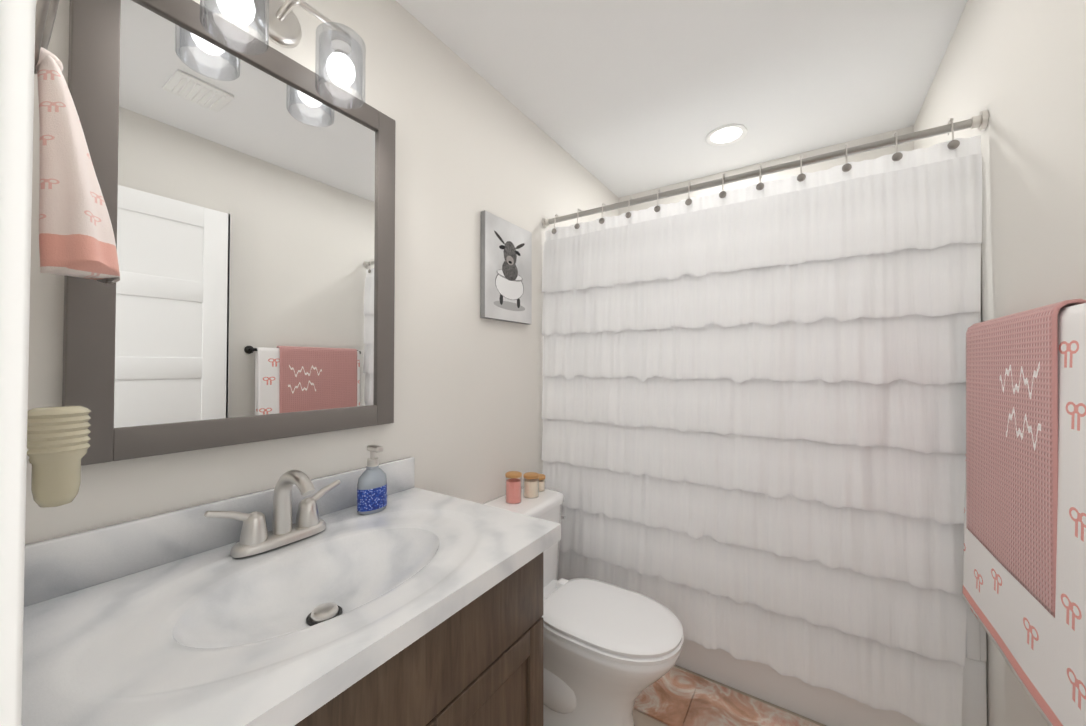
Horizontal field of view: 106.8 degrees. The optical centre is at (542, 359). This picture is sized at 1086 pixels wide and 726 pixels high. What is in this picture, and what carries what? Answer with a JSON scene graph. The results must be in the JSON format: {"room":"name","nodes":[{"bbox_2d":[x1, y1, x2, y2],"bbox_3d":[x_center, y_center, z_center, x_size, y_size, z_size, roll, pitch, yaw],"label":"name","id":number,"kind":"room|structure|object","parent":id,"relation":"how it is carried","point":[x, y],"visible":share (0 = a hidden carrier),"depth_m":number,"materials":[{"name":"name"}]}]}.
{"room":"bathroom","nodes":[
{"label":"bathroom","id":0,"kind":"room"},
{"bbox_2d":[25,0,618,543],"bbox_3d":[-0.538,0.061,1.295,0.120,2.440,3.940,-1,-1,33],"label":"wall","id":1,"kind":"structure","parent":0,"point":[471,144],"depth_m":1.40,"materials":[{"name":"paint"}]},
{"bbox_2d":[62,0,395,465],"bbox_3d":[-0.654,-0.281,0.986,0.028,0.945,0.663,-1,-1,33],"label":"mirror","id":2,"kind":"object","parent":1,"relation":"attached to","point":[249,296],"visible":0.88,"depth_m":0.89,"materials":[{"name":"grey mirror"}]},
{"bbox_2d":[200,0,365,108],"bbox_3d":[-0.602,-0.794,0.961,0.151,0.216,0.346,-1,-1,33],"label":"sconce","id":3,"kind":"object","parent":1,"relation":"attached to","point":[276,21],"visible":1,"depth_m":1.00,"materials":[{"name":"clear glass"}]},
{"bbox_2d":[480,210,531,324],"bbox_3d":[-0.152,-0.381,1.751,0.026,0.430,0.325,-1,-1,33],"label":"picture","id":4,"kind":"object","parent":1,"relation":"attached to","point":[506,274],"visible":1,"depth_m":1.72,"materials":[{"name":"grey paper"}]},
{"bbox_2d":[541,110,988,725],"bbox_3d":[0.643,0.191,1.576,1.538,1.824,0.078,-1,-1,33],"label":"shower curtain","id":5,"kind":"object","parent":1,"relation":"attached to","point":[753,422],"visible":1,"depth_m":1.41,"materials":[{"name":"white fabric"}]},
{"bbox_2d":[396,0,967,197],"bbox_3d":[0.155,-1.216,0.858,1.780,0.100,3.940,-1,-1,33],"label":"ceiling","id":6,"kind":"structure","parent":0,"point":[620,98],"depth_m":1.61,"materials":[{"name":"white paint"}]},
{"bbox_2d":[706,124,746,145],"bbox_3d":[0.934,-1.143,2.056,0.194,0.007,0.194,-1,-1,33],"label":"recessed light","id":7,"kind":"object","parent":6,"relation":"in","point":[721,135],"visible":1,"depth_m":2.05,"materials":[{"name":"white"}]},
{"bbox_2d":[633,665,825,725],"bbox_3d":[0.155,1.324,0.818,1.780,0.100,3.940,-1,-1,33],"label":"floor","id":8,"kind":"structure","parent":0,"point":[641,718],"depth_m":1.46,"materials":[{"name":"tile"}]},
{"bbox_2d":[21,457,560,725],"bbox_3d":[-0.431,0.758,0.808,0.577,1.031,0.857,-1,-1,33],"label":"bathroom vanity","id":9,"kind":"object","parent":8,"relation":"on","point":[296,598],"visible":1,"depth_m":0.73,"materials":[{"name":"white stone"}]},
{"bbox_2d":[357,445,386,514],"bbox_3d":[-0.465,0.324,1.105,0.065,0.178,0.084,-1,-1,33],"label":"soap bottle","id":10,"kind":"object","parent":9,"relation":"on","point":[372,490],"visible":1,"depth_m":1.08,"materials":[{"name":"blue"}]},
{"bbox_2d":[483,487,683,725],"bbox_3d":[0.100,0.926,1.439,0.768,0.715,0.566,-1,-1,33],"label":"toilet","id":11,"kind":"object","parent":8,"relation":"on","point":[611,653],"visible":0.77,"depth_m":1.30,"materials":[{"name":"white ceramic"}]},
{"bbox_2d":[505,471,521,503],"bbox_3d":[-0.118,0.514,1.624,0.066,0.115,0.066,-1,-1,33],"label":"jar","id":12,"kind":"object","parent":11,"relation":"on","point":[513,489],"visible":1,"depth_m":1.60,"materials":[{"name":"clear glass"}]},
{"bbox_2d":[523,472,538,498],"bbox_3d":[-0.050,0.526,1.692,0.066,0.093,0.066,-1,-1,33],"label":"jar","id":13,"kind":"object","parent":11,"relation":"on","point":[531,485],"visible":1,"depth_m":1.67,"materials":[{"name":"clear glass"}]},
{"bbox_2d":[538,474,544,491],"bbox_3d":[-0.019,0.541,1.774,0.060,0.065,0.060,-1,-1,33],"label":"jar","id":14,"kind":"object","parent":11,"relation":"on","point":[541,482],"visible":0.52,"depth_m":1.75,"materials":[{"name":"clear glass"}]},
{"bbox_2d":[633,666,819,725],"bbox_3d":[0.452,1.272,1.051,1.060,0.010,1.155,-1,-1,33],"label":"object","id":15,"kind":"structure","parent":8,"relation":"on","point":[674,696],"depth_m":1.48,"materials":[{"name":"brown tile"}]},
{"bbox_2d":[675,298,986,725],"bbox_3d":[0.923,0.313,1.999,1.534,1.959,0.902,-1,-1,33],"label":"bathtub","id":16,"kind":"object","parent":8,"relation":"on","point":[796,695],"depth_m":1.42,"materials":[{"name":"white ceramic"}]},
{"bbox_2d":[619,126,913,214],"bbox_3d":[1.206,0.079,2.432,1.540,2.440,0.120,-1,-1,33],"label":"wall","id":17,"kind":"structure","parent":0,"point":[859,157],"depth_m":2.29,"materials":[{"name":"paint"}]},
{"bbox_2d":[913,0,1085,725],"bbox_3d":[0.847,0.047,0.381,0.120,2.440,3.940,-1,-1,33],"label":"wall","id":18,"kind":"structure","parent":0,"point":[1016,69],"depth_m":0.99,"materials":[{"name":"paint"}]},
{"bbox_2d":[962,299,1085,725],"bbox_3d":[1.037,0.277,0.853,0.085,0.762,0.677,-1,-1,33],"label":"towel","id":19,"kind":"object","parent":18,"relation":"attached to","point":[1024,575],"visible":1,"depth_m":0.78,"materials":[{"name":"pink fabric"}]},
{"bbox_3d":[-0.302,0.044,0.145,1.540,2.440,0.120,-1,-1,33],"label":"wall","id":20,"kind":"structure","parent":0,"visible":0},
{"bbox_2d":[0,0,35,725],"bbox_3d":[-0.027,0.191,-0.029,0.889,2.140,0.136,-1,-1,33],"label":"door frame","id":21,"kind":"structure","parent":20,"relation":"attached to","point":[17,41],"depth_m":0.23,"materials":[{"name":"white paint"}]},
{"bbox_2d":[27,405,90,507],"bbox_3d":[-0.657,0.146,0.514,0.070,0.167,0.107,-1,-1,33],"label":"cups","id":22,"kind":"object","parent":20,"relation":"attached to","point":[58,439],"visible":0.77,"depth_m":0.52,"materials":[{"name":"beige plastic"}]},
{"bbox_2d":[34,0,119,283],"bbox_3d":[-0.690,-0.363,0.564,0.185,0.490,0.140,-1,-1,33],"label":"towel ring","id":23,"kind":"object","parent":20,"relation":"attached to","point":[76,236],"visible":0.6,"depth_m":0.55,"materials":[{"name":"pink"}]}
]}

